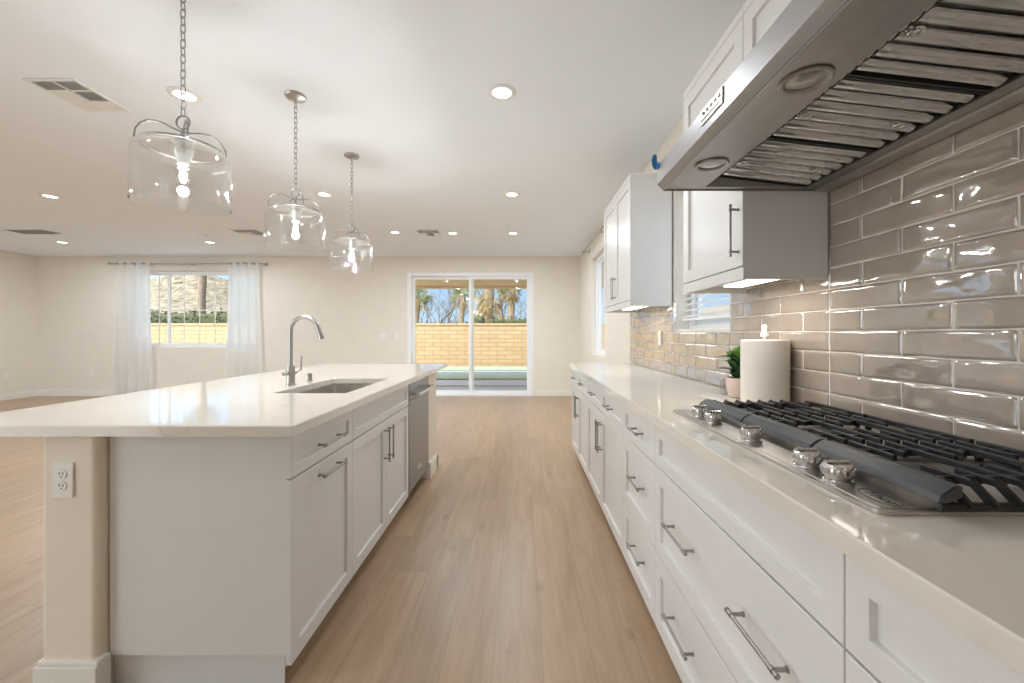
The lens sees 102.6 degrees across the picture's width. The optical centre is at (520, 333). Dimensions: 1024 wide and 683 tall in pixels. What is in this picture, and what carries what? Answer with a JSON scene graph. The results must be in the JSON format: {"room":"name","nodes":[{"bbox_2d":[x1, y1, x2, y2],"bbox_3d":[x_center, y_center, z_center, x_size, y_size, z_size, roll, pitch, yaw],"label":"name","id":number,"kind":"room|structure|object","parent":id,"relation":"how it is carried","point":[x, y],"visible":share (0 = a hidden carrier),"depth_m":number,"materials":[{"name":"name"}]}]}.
{"room":"kitchen","nodes":[
{"label":"kitchen","id":0,"kind":"room"},
{"bbox_2d":[0,250,37,393],"bbox_3d":[-9.570,-0.153,2.425,0.160,2.740,11.250,0,0,0],"label":"wall","id":1,"kind":"structure","parent":0,"point":[18,272],"depth_m":7.74,"materials":[{"name":"paint"}]},
{"bbox_2d":[3,372,7,377],"bbox_3d":[-9.485,0.757,7.550,0.009,0.117,0.072,0,0,0],"label":"wall outlet","id":2,"kind":"object","parent":1,"relation":"attached to","point":[5,374],"visible":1,"depth_m":7.54,"materials":[{"name":"white plastic"}]},
{"bbox_2d":[0,390,36,400],"bbox_3d":[-9.483,1.152,3.942,0.014,0.130,8.185,0,0,0],"label":"baseboard","id":3,"kind":"structure","parent":1,"relation":"attached to","point":[30,393],"depth_m":7.73,"materials":[{"name":"paint"}]},
{"bbox_2d":[38,256,578,395],"bbox_3d":[-4.175,-0.153,8.130,10.950,2.740,0.160,0,0,0],"label":"wall","id":4,"kind":"structure","parent":0,"point":[76,293],"depth_m":8.05,"materials":[{"name":"paint"}]},
{"bbox_2d":[107,262,267,266],"bbox_3d":[-6.465,-1.359,7.992,3.114,0.073,0.115,0,0,0],"label":"curtain rod","id":5,"kind":"object","parent":4,"relation":"attached to","point":[108,263],"visible":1,"depth_m":7.95,"materials":[{"name":"silver metal"}]},
{"bbox_2d":[112,261,152,394],"bbox_3d":[-7.549,-0.105,7.962,0.781,2.605,0.072,0,0,0],"label":"sheer curtain","id":6,"kind":"object","parent":5,"relation":"hanging from","point":[132,366],"visible":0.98,"depth_m":7.96,"materials":[{"name":"fabric"}]},
{"bbox_2d":[225,261,262,377],"bbox_3d":[-5.378,-0.105,7.962,0.741,2.605,0.072,0,0,0],"label":"sheer curtain","id":7,"kind":"object","parent":5,"relation":"hanging from","point":[243,341],"visible":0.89,"depth_m":7.96,"materials":[{"name":"fabric"}]},
{"bbox_2d":[150,271,227,346],"bbox_3d":[-6.405,-0.488,8.155,2.470,1.510,0.070,0,0,0],"label":"window","id":8,"kind":"structure","parent":4,"relation":"in","point":[168,274],"depth_m":8.13,"materials":[{"name":"white plastic"}]},
{"bbox_2d":[37,389,571,395],"bbox_3d":[-4.175,1.152,8.043,10.630,0.130,0.014,0,0,0],"label":"baseboard","id":9,"kind":"structure","parent":4,"relation":"attached to","point":[40,392],"depth_m":8.04,"materials":[{"name":"paint"}]},
{"bbox_2d":[379,333,384,338],"bbox_3d":[-2.720,0.037,8.044,0.120,0.117,0.010,0,0,0],"label":"light switch","id":10,"kind":"object","parent":4,"relation":"attached to","point":[381,335],"visible":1,"depth_m":8.04,"materials":[{"name":"white plastic"}]},
{"bbox_2d":[407,272,533,395],"bbox_3d":[-0.990,0.004,8.102,2.480,2.425,0.135,0,0,0],"label":"door","id":11,"kind":"structure","parent":4,"relation":"in","point":[412,277],"depth_m":8.07,"materials":[{"name":"white plastic"}]},
{"bbox_2d":[0,396,681,682],"bbox_3d":[-4.175,1.267,2.425,10.950,0.100,11.570,0,0,0],"label":"floor","id":12,"kind":"structure","parent":0,"point":[506,564],"depth_m":2.06,"materials":[{"name":"brown wood"}]},
{"bbox_2d":[110,410,351,682],"bbox_3d":[-1.079,0.777,1.647,0.672,0.879,0.506,0,0,0],"label":"base cabinet","id":13,"kind":"object","parent":12,"relation":"on","point":[228,555],"visible":0.98,"depth_m":1.41,"materials":[{"name":"paint"}]},
{"bbox_2d":[33,372,438,682],"bbox_3d":[-1.183,0.777,2.562,0.850,0.879,2.429,0,0,0],"label":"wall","id":14,"kind":"structure","parent":12,"relation":"on","point":[77,528],"depth_m":1.36,"materials":[{"name":"paint"}]},
{"bbox_2d":[52,462,73,497],"bbox_3d":[-1.522,0.484,1.361,0.072,0.117,0.009,0,0,0],"label":"wall outlet","id":15,"kind":"object","parent":14,"relation":"attached to","point":[62,472],"visible":1,"depth_m":1.36,"materials":[{"name":"plastic"}]},
{"bbox_2d":[56,469,66,478],"bbox_3d":[-1.522,0.465,1.359,0.033,0.033,0.004,0,0,0],"label":"socket","id":16,"kind":"object","parent":15,"relation":"attached to","point":[60,473],"depth_m":1.36,"materials":[{"name":"grey plastic"}]},
{"bbox_2d":[56,481,66,490],"bbox_3d":[-1.522,0.504,1.359,0.033,0.033,0.004,0,0,0],"label":"socket","id":17,"kind":"object","parent":15,"relation":"attached to","point":[60,485],"depth_m":1.36,"materials":[{"name":"grey plastic"}]},
{"bbox_2d":[0,364,446,436],"bbox_3d":[-1.380,0.320,2.759,1.260,0.035,2.823,0,0,0],"label":"countertop","id":18,"kind":"structure","parent":14,"relation":"on","point":[260,404],"depth_m":1.71,"materials":[{"name":"stone"}]},
{"bbox_2d":[282,315,324,385],"bbox_3d":[-1.286,0.095,2.443,0.237,0.414,0.089,0,0,-8],"label":"kitchen faucet","id":19,"kind":"object","parent":18,"relation":"on","point":[290,372],"visible":1,"depth_m":2.42,"materials":[{"name":"silver metal"}]},
{"bbox_2d":[305,373,312,381],"bbox_3d":[-1.355,0.276,2.620,0.048,0.051,0.048,0,0,0],"label":"air gap cap","id":20,"kind":"object","parent":18,"relation":"on","point":[308,375],"visible":1,"depth_m":2.60,"materials":[{"name":"silver metal"}]},
{"bbox_2d":[300,383,374,392],"bbox_3d":[-1.085,0.445,2.445,0.420,0.214,0.750,0,0,0],"label":"sink","id":21,"kind":"object","parent":18,"relation":"in","point":[336,387],"visible":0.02,"depth_m":2.80,"materials":[{"name":"metal"}]},
{"bbox_2d":[350,385,407,576],"bbox_3d":[-1.079,0.777,2.373,0.672,0.879,0.944,0,0,0],"label":"base cabinet","id":22,"kind":"object","parent":12,"relation":"on","point":[379,441],"visible":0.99,"depth_m":2.24,"materials":[{"name":"paint"}]},
{"bbox_2d":[407,376,434,494],"bbox_3d":[-1.061,0.779,3.145,0.707,0.876,0.594,0,0,0],"label":"dishwasher","id":23,"kind":"object","parent":12,"relation":"on","point":[418,390],"visible":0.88,"depth_m":3.07,"materials":[{"name":"metal"}]},
{"bbox_2d":[570,369,587,475],"bbox_3d":[0.811,0.777,3.717,0.656,0.879,0.994,0,0,0],"label":"base cabinet","id":24,"kind":"object","parent":12,"relation":"on","point":[579,383],"visible":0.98,"depth_m":3.66,"materials":[{"name":"paint"}]},
{"bbox_2d":[587,379,623,553],"bbox_3d":[0.811,0.777,2.655,0.656,0.879,1.129,0,0,0],"label":"base cabinet","id":25,"kind":"object","parent":12,"relation":"on","point":[605,433],"visible":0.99,"depth_m":2.52,"materials":[{"name":"paint"}]},
{"bbox_2d":[623,404,656,622],"bbox_3d":[0.811,0.777,1.840,0.656,0.879,0.499,0,0,0],"label":"base cabinet","id":26,"kind":"object","parent":12,"relation":"on","point":[639,464],"visible":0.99,"depth_m":1.81,"materials":[{"name":"paint"}]},
{"bbox_2d":[655,426,849,682],"bbox_3d":[0.811,0.777,1.125,0.656,0.879,0.929,0,0,0],"label":"base cabinet","id":27,"kind":"object","parent":12,"relation":"on","point":[745,592],"visible":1,"depth_m":1.00,"materials":[{"name":"paint"}]},
{"bbox_2d":[846,556,1023,682],"bbox_3d":[0.811,0.777,0.195,0.656,0.879,0.929,0,0,0],"label":"base cabinet","id":28,"kind":"object","parent":12,"relation":"on","point":[891,638],"visible":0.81,"depth_m":0.57,"materials":[{"name":"paint"}]},
{"bbox_2d":[569,363,1023,675],"bbox_3d":[0.811,0.320,1.972,0.632,0.035,4.525,0,0,0],"label":"countertop","id":29,"kind":"structure","parent":28,"relation":"on","point":[967,572],"depth_m":0.63,"materials":[{"name":"white stone"}]},
{"bbox_2d":[718,346,739,397],"bbox_3d":[1.024,0.178,1.972,0.156,0.247,0.139,0,0,0],"label":"potted plant","id":30,"kind":"object","parent":29,"relation":"on","point":[732,383],"visible":0.58,"depth_m":1.94,"materials":[{"name":"green plant"}]},
{"bbox_2d":[740,324,789,401],"bbox_3d":[1.034,0.130,1.740,0.182,0.343,0.182,0,0,0],"label":"paper towel roll","id":31,"kind":"object","parent":29,"relation":"on","point":[764,363],"visible":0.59,"depth_m":1.67,"materials":[{"name":"white paper"}]},
{"bbox_2d":[673,399,1023,515],"bbox_3d":[0.846,0.275,1.139,0.508,0.053,0.946,0,0,0],"label":"gas cooktop","id":32,"kind":"object","parent":29,"relation":"in","point":[886,470],"visible":1,"depth_m":0.89,"materials":[{"name":"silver metal"}]},
{"bbox_2d":[0,0,746,255],"bbox_3d":[-4.175,-1.598,2.425,10.950,0.150,11.570,0,0,0],"label":"ceiling","id":33,"kind":"structure","parent":0,"point":[402,86],"depth_m":2.91,"materials":[{"name":"paint"}]},
{"bbox_2d":[1,229,64,234],"bbox_3d":[-7.250,-1.517,6.100,0.600,0.017,0.300,0,0,0],"label":"ceiling vent","id":34,"kind":"object","parent":33,"relation":"in","point":[21,231],"visible":1,"depth_m":6.06,"materials":[{"name":"white plastic"}]},
{"bbox_2d":[38,193,61,198],"bbox_3d":[-5.190,-1.518,4.520,0.180,0.010,0.180,0,0,0],"label":"recessed light","id":35,"kind":"object","parent":33,"relation":"in","point":[40,194],"visible":1,"depth_m":4.51,"materials":[{"name":"white plastic"}]},
{"bbox_2d":[22,78,130,111],"bbox_3d":[-2.815,-1.518,2.620,0.310,0.009,0.360,0,0,0],"label":"ceiling vent","id":36,"kind":"object","parent":33,"relation":"in","point":[72,91],"visible":1,"depth_m":2.59,"materials":[{"name":"white plastic"}]},
{"bbox_2d":[127,0,231,216],"bbox_3d":[-1.440,-1.036,1.747,0.344,0.975,0.344,0,0,0],"label":"glass pendant","id":37,"kind":"object","parent":33,"relation":"hanging from","point":[183,156],"visible":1,"depth_m":1.73,"materials":[{"name":"clear glass"}]},
{"bbox_2d":[172,146,193,166],"bbox_3d":[-1.440,-0.753,1.747,0.072,0.065,0.072,0,0,0],"label":"socket","id":38,"kind":"object","parent":37,"relation":"attached to","point":[183,156],"depth_m":1.73,"materials":[{"name":"silver metal"}]},
{"bbox_2d":[166,87,202,102],"bbox_3d":[-2.140,-1.518,2.610,0.180,0.010,0.180,0,0,0],"label":"recessed light","id":39,"kind":"object","parent":33,"relation":"in","point":[191,97],"visible":0.84,"depth_m":2.60,"materials":[{"name":"white plastic"}]},
{"bbox_2d":[199,234,208,237],"bbox_3d":[-4.871,-1.503,6.300,0.124,0.040,0.124,0,0,0],"label":"smoke detector","id":40,"kind":"object","parent":33,"relation":"attached to","point":[200,235],"visible":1,"depth_m":6.27,"materials":[{"name":"white plastic"}]},
{"bbox_2d":[228,229,268,234],"bbox_3d":[-4.050,-1.517,6.125,0.400,0.011,0.350,0,0,0],"label":"ceiling vent","id":41,"kind":"object","parent":33,"relation":"in","point":[240,231],"visible":1,"depth_m":6.06,"materials":[{"name":"white plastic"}]},
{"bbox_2d":[264,90,324,253],"bbox_3d":[-1.440,-1.036,2.620,0.344,0.975,0.344,0,0,0],"label":"glass pendant","id":42,"kind":"object","parent":33,"relation":"hanging from","point":[294,96],"visible":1,"depth_m":2.60,"materials":[{"name":"clear glass"}]},
{"bbox_2d":[289,209,301,221],"bbox_3d":[-1.440,-0.753,2.620,0.072,0.065,0.072,0,0,0],"label":"socket","id":43,"kind":"object","parent":42,"relation":"attached to","point":[295,214],"depth_m":2.60,"materials":[{"name":"silver metal"}]},
{"bbox_2d":[315,191,332,196],"bbox_3d":[-2.140,-1.518,4.460,0.180,0.010,0.180,0,0,0],"label":"recessed light","id":44,"kind":"object","parent":33,"relation":"in","point":[319,193],"visible":1,"depth_m":4.45,"materials":[{"name":"white plastic"}]},
{"bbox_2d":[330,152,372,272],"bbox_3d":[-1.440,-1.036,3.490,0.344,0.975,0.344,0,0,0],"label":"glass pendant","id":45,"kind":"object","parent":33,"relation":"hanging from","point":[351,243],"visible":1,"depth_m":3.47,"materials":[{"name":"clear glass"}]},
{"bbox_2d":[347,241,355,249],"bbox_3d":[-1.440,-0.753,3.490,0.072,0.065,0.072,0,0,0],"label":"socket","id":46,"kind":"object","parent":45,"relation":"attached to","point":[351,244],"depth_m":3.47,"materials":[{"name":"silver metal"}]},
{"bbox_2d":[389,231,400,233],"bbox_3d":[-1.880,-1.518,6.120,0.180,0.010,0.180,0,0,0],"label":"recessed light","id":47,"kind":"object","parent":33,"relation":"in","point":[393,232],"visible":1,"depth_m":6.13,"materials":[{"name":"white plastic"}]},
{"bbox_2d":[415,230,442,235],"bbox_3d":[-1.375,-1.517,6.170,0.350,0.011,0.380,0,0,0],"label":"ceiling vent","id":48,"kind":"object","parent":33,"relation":"in","point":[420,232],"visible":1,"depth_m":6.13,"materials":[{"name":"white plastic"}]},
{"bbox_2d":[447,232,458,234],"bbox_3d":[-1.030,-1.518,6.180,0.180,0.010,0.180,0,0,0],"label":"recessed light","id":49,"kind":"object","parent":33,"relation":"in","point":[450,233],"visible":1,"depth_m":6.19,"materials":[{"name":"white plastic"}]},
{"bbox_2d":[488,84,515,100],"bbox_3d":[-0.120,-1.518,2.580,0.180,0.010,0.180,0,0,0],"label":"recessed light","id":50,"kind":"object","parent":33,"relation":"in","point":[501,92],"visible":1,"depth_m":2.57,"materials":[{"name":"white plastic"}]},
{"bbox_2d":[504,191,519,196],"bbox_3d":[-0.098,-1.518,4.460,0.180,0.010,0.180,0,0,0],"label":"recessed light","id":51,"kind":"object","parent":33,"relation":"in","point":[509,193],"visible":1,"depth_m":4.45,"materials":[{"name":"white plastic"}]},
{"bbox_2d":[507,232,518,234],"bbox_3d":[-0.120,-1.518,6.180,0.180,0.010,0.180,0,0,0],"label":"recessed light","id":52,"kind":"object","parent":33,"relation":"in","point":[510,233],"visible":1,"depth_m":6.18,"materials":[{"name":"white plastic"}]},
{"bbox_2d":[579,118,993,460],"bbox_3d":[1.220,-0.153,2.425,0.160,2.740,11.250,0,0,0],"label":"wall","id":53,"kind":"structure","parent":0,"point":[617,325],"depth_m":4.95,"materials":[{"name":"paint"}]},
{"bbox_2d":[582,226,603,253],"bbox_3d":[1.087,-1.371,6.123,0.105,0.076,1.646,0,0,0],"label":"curtain rod","id":54,"kind":"object","parent":53,"relation":"attached to","point":[584,251],"visible":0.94,"depth_m":6.08,"materials":[{"name":"silver metal"}]},
{"bbox_2d":[596,252,604,355],"bbox_3d":[1.245,-0.443,6.085,0.070,1.520,1.070,0,0,0],"label":"window","id":55,"kind":"structure","parent":53,"relation":"in","point":[600,259],"depth_m":6.56,"materials":[{"name":"white plastic"}]},
{"bbox_2d":[604,173,671,312],"bbox_3d":[0.952,-0.706,3.545,0.350,0.995,0.969,0,0,0],"label":"upper cabinet","id":56,"kind":"object","parent":53,"relation":"attached to","point":[638,219],"visible":0.99,"depth_m":3.06,"materials":[{"name":"paint"}]},
{"bbox_2d":[622,306,647,309],"bbox_3d":[0.930,-0.224,3.360,0.100,0.027,0.480,0,0,0],"label":"light","id":57,"kind":"object","parent":56,"relation":"attached to","point":[631,307],"visible":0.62,"depth_m":3.34,"materials":[{"name":"white plastic"}]},
{"bbox_2d":[676,328,729,330],"bbox_3d":[1.191,-0.026,2.618,0.098,0.014,0.801,0,0,0],"label":"trim","id":58,"kind":"structure","parent":53,"relation":"attached to","point":[712,329],"depth_m":2.51,"materials":[{"name":"paint"}]},
{"bbox_2d":[682,191,730,320],"bbox_3d":[1.202,-0.618,2.618,0.055,1.046,0.799,0,0,0],"label":"window blind","id":59,"kind":"object","parent":53,"relation":"attached to","point":[703,295],"visible":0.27,"depth_m":2.66,"materials":[{"name":"white plastic"}]},
{"bbox_2d":[690,294,730,328],"bbox_3d":[1.275,-0.581,2.618,0.070,1.125,0.805,0,0,0],"label":"window","id":60,"kind":"structure","parent":53,"relation":"in","point":[724,322],"depth_m":2.84,"materials":[{"name":"white plastic"}]},
{"bbox_2d":[683,6,827,293],"bbox_3d":[0.952,-0.706,1.783,0.350,1.005,0.553,0,0,0],"label":"upper cabinet","id":61,"kind":"object","parent":53,"relation":"attached to","point":[729,236],"visible":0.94,"depth_m":1.53,"materials":[{"name":"paint"}]},
{"bbox_2d":[722,279,778,286],"bbox_3d":[0.930,-0.218,1.665,0.100,0.027,0.270,0,0,0],"label":"light","id":62,"kind":"object","parent":61,"relation":"attached to","point":[747,282],"visible":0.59,"depth_m":1.66,"materials":[{"name":"white plastic"}]},
{"bbox_2d":[743,0,791,59],"bbox_3d":[0.971,-0.971,1.032,0.312,0.475,0.945,0,0,0],"label":"upper cabinet","id":63,"kind":"object","parent":53,"relation":"attached to","point":[759,15],"visible":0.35,"depth_m":1.43,"materials":[{"name":"paint"}]},
{"bbox_2d":[630,102,1023,460],"bbox_3d":[1.132,-0.206,1.974,0.014,1.014,4.508,0,0,0],"label":"tile backsplash","id":64,"kind":"structure","parent":53,"relation":"attached to","point":[917,318],"depth_m":1.18,"materials":[{"name":"tile"}]},
{"bbox_2d":[658,331,661,344],"bbox_3d":[1.121,0.032,3.315,0.009,0.117,0.072,0,0,0],"label":"wall outlet","id":65,"kind":"object","parent":64,"relation":"attached to","point":[659,332],"visible":1,"depth_m":3.30,"materials":[{"name":"plastic"}]},
{"bbox_2d":[657,0,1023,191],"bbox_3d":[0.808,-0.621,1.040,0.630,0.204,0.926,0,0,0],"label":"range hood","id":66,"kind":"object","parent":53,"relation":"attached to","point":[833,93],"visible":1,"depth_m":0.92,"materials":[{"name":"silver metal"}]},
{"bbox_2d":[652,155,658,169],"bbox_3d":[0.488,-0.629,1.490,0.020,0.056,0.024,0,0,0],"label":"tape","id":67,"kind":"object","parent":66,"relation":"attached to","point":[655,164],"visible":1,"depth_m":1.50,"materials":[{"name":"blue plastic"}]},
{"bbox_2d":[694,157,729,171],"bbox_3d":[0.592,-0.524,1.273,0.100,0.006,0.100,0,0,0],"label":"light","id":68,"kind":"object","parent":66,"relation":"on","point":[701,164],"depth_m":1.27,"materials":[{"name":"metal"}]},
{"bbox_2d":[777,65,835,95],"bbox_3d":[0.592,-0.524,0.853,0.100,0.006,0.100,0,0,0],"label":"light","id":69,"kind":"object","parent":66,"relation":"on","point":[797,80],"depth_m":0.85,"materials":[{"name":"metal"}]},
{"bbox_3d":[6.650,1.317,-0.495,10.700,0.080,17.410,0,0,0],"label":"ground","id":70,"kind":"structure","parent":0,"visible":0},
{"bbox_2d":[702,306,729,319],"bbox_3d":[3.700,0.397,5.500,0.200,1.760,19.000,0,0,0],"label":"wall","id":71,"kind":"structure","parent":70,"relation":"on","point":[726,308],"depth_m":7.55,"materials":[{"name":"paint"}]},
{"label":"outside","id":72,"kind":"structure","parent":0,"visible":0},
{"bbox_2d":[150,276,227,313],"bbox_3d":[-55.000,-5.518,63.000,80.000,15.445,54.000,0,0,0],"label":"hillside","id":73,"kind":"structure","parent":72,"point":[177,282],"depth_m":65.92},
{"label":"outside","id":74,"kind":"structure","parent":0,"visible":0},
{"bbox_3d":[-10.000,1.317,104.105,100.000,0.080,191.790,0,0,0],"label":"ground","id":75,"kind":"structure","parent":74,"visible":0},
{"bbox_2d":[150,307,227,322],"bbox_3d":[-13.789,0.050,17.541,8.711,2.454,1.125,0,0,0],"label":"hedge","id":76,"kind":"object","parent":75,"relation":"on","point":[192,317],"visible":0.17,"depth_m":17.25,"materials":[{"name":"green plant"}]},
{"bbox_2d":[194,276,208,313],"bbox_3d":[-15.081,-1.526,19.446,1.768,5.639,1.830,0,0,33],"label":"palm tree","id":77,"kind":"object","parent":75,"relation":"on","point":[203,279],"visible":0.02,"depth_m":19.28,"materials":[{"name":"brown plant"}]},
{"bbox_2d":[151,323,604,365],"bbox_3d":[-7.500,0.434,15.800,35.000,1.685,0.260,0,0,0],"label":"wall","id":78,"kind":"structure","parent":75,"relation":"on","point":[495,344],"depth_m":15.70,"materials":[{"name":"beige brick"}]},
{"bbox_2d":[416,289,434,322],"bbox_3d":[-5.977,-0.882,24.047,2.082,4.360,1.998,0,0,-17],"label":"palm tree","id":79,"kind":"object","parent":75,"relation":"on","point":[419,300],"visible":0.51,"depth_m":23.88,"materials":[{"name":"green plant"}]},
{"bbox_2d":[417,289,466,322],"bbox_3d":[-6.197,-1.502,31.673,5.356,5.613,3.040,0,0,37],"label":"bare tree","id":80,"kind":"object","parent":75,"relation":"on","point":[431,301],"visible":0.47,"depth_m":31.77,"materials":[{"name":"grey plant"}]},
{"bbox_2d":[416,320,467,322],"bbox_3d":[-3.994,0.270,19.936,3.163,2.015,1.060,0,0,0],"label":"hedge","id":81,"kind":"object","parent":75,"relation":"on","point":[451,320],"visible":0.04,"depth_m":19.92,"materials":[{"name":"green plant"}]},
{"bbox_2d":[439,289,475,322],"bbox_3d":[-5.754,-2.078,38.304,3.767,6.785,7.645,0,0,-20],"label":"bare tree","id":82,"kind":"object","parent":75,"relation":"on","point":[449,293],"visible":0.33,"depth_m":38.84,"materials":[{"name":"grey plant"}]},
{"bbox_2d":[448,289,477,322],"bbox_3d":[-3.503,-1.019,25.046,1.930,4.633,2.002,0,0,0],"label":"palm tree","id":83,"kind":"object","parent":75,"relation":"on","point":[461,295],"visible":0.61,"depth_m":24.86,"materials":[{"name":"green plant"}]},
{"bbox_2d":[474,313,484,322],"bbox_3d":[-1.925,0.174,18.462,0.578,2.206,1.012,0,0,0],"label":"hedge","id":84,"kind":"object","parent":75,"relation":"on","point":[477,319],"visible":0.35,"depth_m":18.16,"materials":[{"name":"green plant"}]},
{"bbox_2d":[436,380,526,386],"bbox_3d":[-5.210,1.252,10.360,17.580,0.050,1.080,0,0,0],"label":"paver","id":85,"kind":"object","parent":75,"relation":"on","point":[439,383],"visible":0.02,"depth_m":10.16,"materials":[{"name":"grey concrete"}]},
{"bbox_2d":[436,373,526,379],"bbox_3d":[-5.210,1.252,12.075,17.580,0.050,1.550,0,0,0],"label":"strip","id":86,"kind":"object","parent":75,"relation":"on","point":[439,376],"visible":0.02,"depth_m":11.84,"materials":[{"name":"grey concrete"}]},
{"bbox_2d":[416,261,603,288],"bbox_3d":[-0.450,-0.188,10.232,7.700,2.830,4.035,0,0,0],"label":"patio cover","id":87,"kind":"object","parent":86,"relation":"on","point":[478,283],"visible":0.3,"depth_m":11.70,"materials":[{"name":"paint"}]},
{"bbox_2d":[436,387,526,389],"bbox_3d":[-5.210,1.252,8.860,17.580,0.050,1.280,0,0,0],"label":"paver","id":88,"kind":"object","parent":75,"relation":"on","point":[437,388],"visible":0.02,"depth_m":9.23,"materials":[{"name":"grey concrete"}]},
{"bbox_2d":[436,371,526,372],"bbox_3d":[-5.210,1.252,13.400,17.580,0.050,0.400,0,0,0],"label":"paver","id":89,"kind":"object","parent":75,"relation":"on","point":[438,371],"visible":0.02,"depth_m":13.20,"materials":[{"name":"grey concrete"}]},
{"bbox_2d":[440,366,526,370],"bbox_3d":[-5.210,1.252,14.700,17.580,0.050,1.800,0,0,0],"label":"strip","id":90,"kind":"object","parent":75,"relation":"on","point":[448,368],"visible":0.02,"depth_m":14.58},
{"bbox_2d":[465,289,508,322],"bbox_3d":[-1.713,-1.182,20.688,2.548,4.989,2.463,0,0,-17],"label":"palm tree","id":91,"kind":"object","parent":75,"relation":"on","point":[486,305],"visible":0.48,"depth_m":20.35,"materials":[{"name":"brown plant"}]},
{"bbox_2d":[480,289,507,317],"bbox_3d":[-1.597,-2.147,30.575,3.277,6.908,4.240,0,0,16],"label":"bare tree","id":92,"kind":"object","parent":75,"relation":"on","point":[501,301],"visible":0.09,"depth_m":29.99,"materials":[{"name":"grey plant"}]},
{"bbox_2d":[489,314,526,322],"bbox_3d":[0.208,0.195,18.450,3.242,2.164,1.069,0,0,0],"label":"hedge","id":93,"kind":"object","parent":75,"relation":"on","point":[494,320],"visible":0.17,"depth_m":18.17,"materials":[{"name":"green plant"}]},
{"bbox_2d":[496,289,523,318],"bbox_3d":[-0.552,-1.167,24.003,2.166,4.932,2.154,0,0,0],"label":"palm tree","id":94,"kind":"object","parent":75,"relation":"on","point":[512,297],"visible":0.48,"depth_m":23.83,"materials":[{"name":"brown plant"}]},
{"bbox_2d":[496,295,526,318],"bbox_3d":[-0.112,-1.830,37.933,6.134,6.251,5.160,0,0,23],"label":"bare tree","id":95,"kind":"object","parent":75,"relation":"on","point":[521,311],"visible":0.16,"depth_m":36.65,"materials":[{"name":"grey plant"}]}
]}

